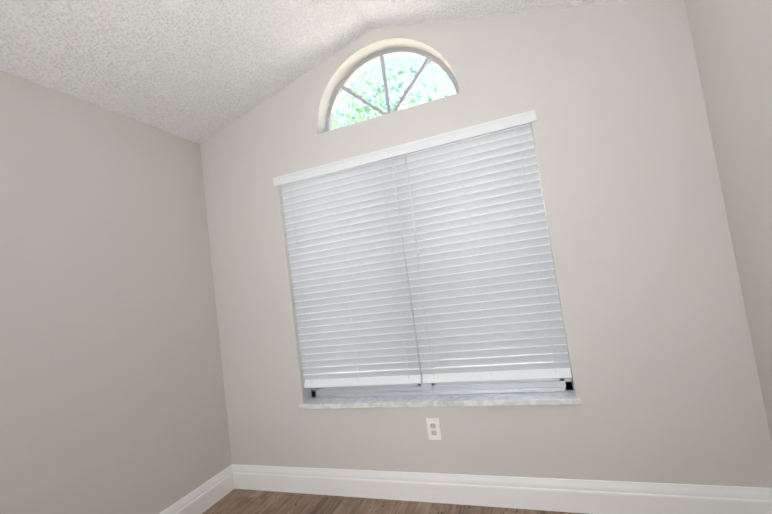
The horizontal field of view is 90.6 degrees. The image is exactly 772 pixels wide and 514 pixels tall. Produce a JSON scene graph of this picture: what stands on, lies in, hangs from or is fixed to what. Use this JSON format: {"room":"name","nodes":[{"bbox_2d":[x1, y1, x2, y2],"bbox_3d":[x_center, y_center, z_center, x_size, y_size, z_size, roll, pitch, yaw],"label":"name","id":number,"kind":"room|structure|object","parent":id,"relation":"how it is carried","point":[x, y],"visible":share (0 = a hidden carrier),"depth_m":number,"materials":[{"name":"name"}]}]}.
{"room":"empty bedroom","nodes":[
{"label":"empty bedroom","id":0,"kind":"room"},
{"bbox_2d":[0,70,231,513],"bbox_3d":[-2.069,0.339,0.633,0.200,2.460,4.500,-9,-4,20],"label":"wall","id":1,"kind":"structure","parent":0,"point":[112,396],"depth_m":1.99,"materials":[{"name":"paint"}]},
{"bbox_2d":[159,465,233,513],"bbox_3d":[-1.783,1.465,0.611,0.015,0.155,4.300,-9,-4,20],"label":"baseboard","id":2,"kind":"structure","parent":1,"relation":"attached to","point":[205,496],"depth_m":2.39,"materials":[{"name":"white wood"}]},
{"bbox_2d":[0,0,628,143],"bbox_3d":[-0.747,-1.302,0.294,3.370,0.590,4.700,-9,-4,20],"label":"ceiling","id":3,"kind":"structure","parent":0,"point":[198,71],"depth_m":2.03,"materials":[{"name":"white paint"}]},
{"bbox_2d":[202,489,585,513],"bbox_3d":[-0.391,1.373,0.107,3.370,0.100,4.700,-9,-4,20],"label":"floor","id":4,"kind":"structure","parent":0,"point":[239,501],"depth_m":2.25,"materials":[{"name":"brown wood"}]},
{"bbox_2d":[200,0,771,487],"bbox_3d":[0.182,-0.050,2.324,3.370,2.870,0.200,-9,-4,20],"label":"wall","id":5,"kind":"structure","parent":0,"point":[662,356],"depth_m":1.94,"materials":[{"name":"paint"}]},
{"bbox_2d":[325,48,459,131],"bbox_3d":[0.002,-1.083,2.442,0.916,0.458,0.053,-9,-4,20],"label":"window","id":6,"kind":"structure","parent":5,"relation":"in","point":[359,68],"depth_m":2.43,"materials":[{"name":"grey plastic"}]},
{"bbox_2d":[272,110,536,186],"bbox_3d":[0.017,-0.621,2.279,1.652,0.057,0.019,-9,-4,20],"label":"blind valance","id":7,"kind":"object","parent":5,"relation":"attached to","point":[462,134],"visible":0.96,"depth_m":2.23,"materials":[{"name":"white plastic"}]},
{"bbox_2d":[426,418,441,439],"bbox_3d":[0.269,0.974,2.159,0.074,0.120,0.008,-9,-4,20],"label":"outlet","id":8,"kind":"object","parent":5,"relation":"attached to","point":[433,429],"visible":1,"depth_m":2.16,"materials":[{"name":"white plastic"}]},
{"bbox_2d":[299,390,581,408],"bbox_3d":[0.231,0.837,2.232,1.636,0.030,0.153,-9,-4,20],"label":"window sill","id":9,"kind":"structure","parent":5,"relation":"attached to","point":[569,397],"depth_m":2.14,"materials":[{"name":"stone"}]},
{"bbox_2d":[311,160,573,397],"bbox_3d":[0.159,0.097,2.357,1.600,1.470,0.067,-9,-4,20],"label":"window","id":10,"kind":"structure","parent":5,"relation":"in","point":[534,385],"depth_m":2.26,"materials":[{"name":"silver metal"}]},
{"bbox_2d":[281,158,421,387],"bbox_3d":[-0.249,0.113,2.410,0.792,1.382,0.054,-9,-4,20],"label":"window blind","id":11,"kind":"object","parent":10,"relation":"attached to","point":[352,301],"visible":0.94,"depth_m":2.39,"materials":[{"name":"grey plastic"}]},
{"bbox_2d":[392,123,571,383],"bbox_3d":[0.495,-0.005,2.142,0.792,1.382,0.054,-9,-4,20],"label":"window blind","id":12,"kind":"object","parent":10,"relation":"attached to","point":[481,271],"visible":0.94,"depth_m":2.12,"materials":[{"name":"grey plastic"}]},
{"bbox_2d":[232,464,771,513],"bbox_3d":[0.324,1.290,2.129,2.970,0.155,0.015,-9,-4,20],"label":"baseboard","id":13,"kind":"structure","parent":5,"relation":"attached to","point":[583,496],"depth_m":2.00,"materials":[{"name":"white wood"}]},
{"bbox_2d":[685,0,771,441],"bbox_3d":[0.883,-0.114,-0.431,0.200,2.432,4.500,-9,-4,20],"label":"wall","id":14,"kind":"structure","parent":0,"point":[732,41],"depth_m":1.55,"materials":[{"name":"paint"}]},
{"label":"outside","id":15,"kind":"structure","parent":0,"visible":0},
{"bbox_2d":[320,345,554,373],"bbox_3d":[9.302,2.588,30.890,80.000,0.100,59.780,-9,-4,20],"label":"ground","id":16,"kind":"structure","parent":15,"point":[443,359],"depth_m":7.05,"materials":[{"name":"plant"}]},
{"bbox_2d":[333,63,447,128],"bbox_3d":[-1.038,-2.126,10.997,7.415,9.217,7.479,-9,-4,20],"label":"tree","id":17,"kind":"object","parent":16,"relation":"on","point":[362,110],"depth_m":10.22,"materials":[{"name":"green plant"}]}
]}

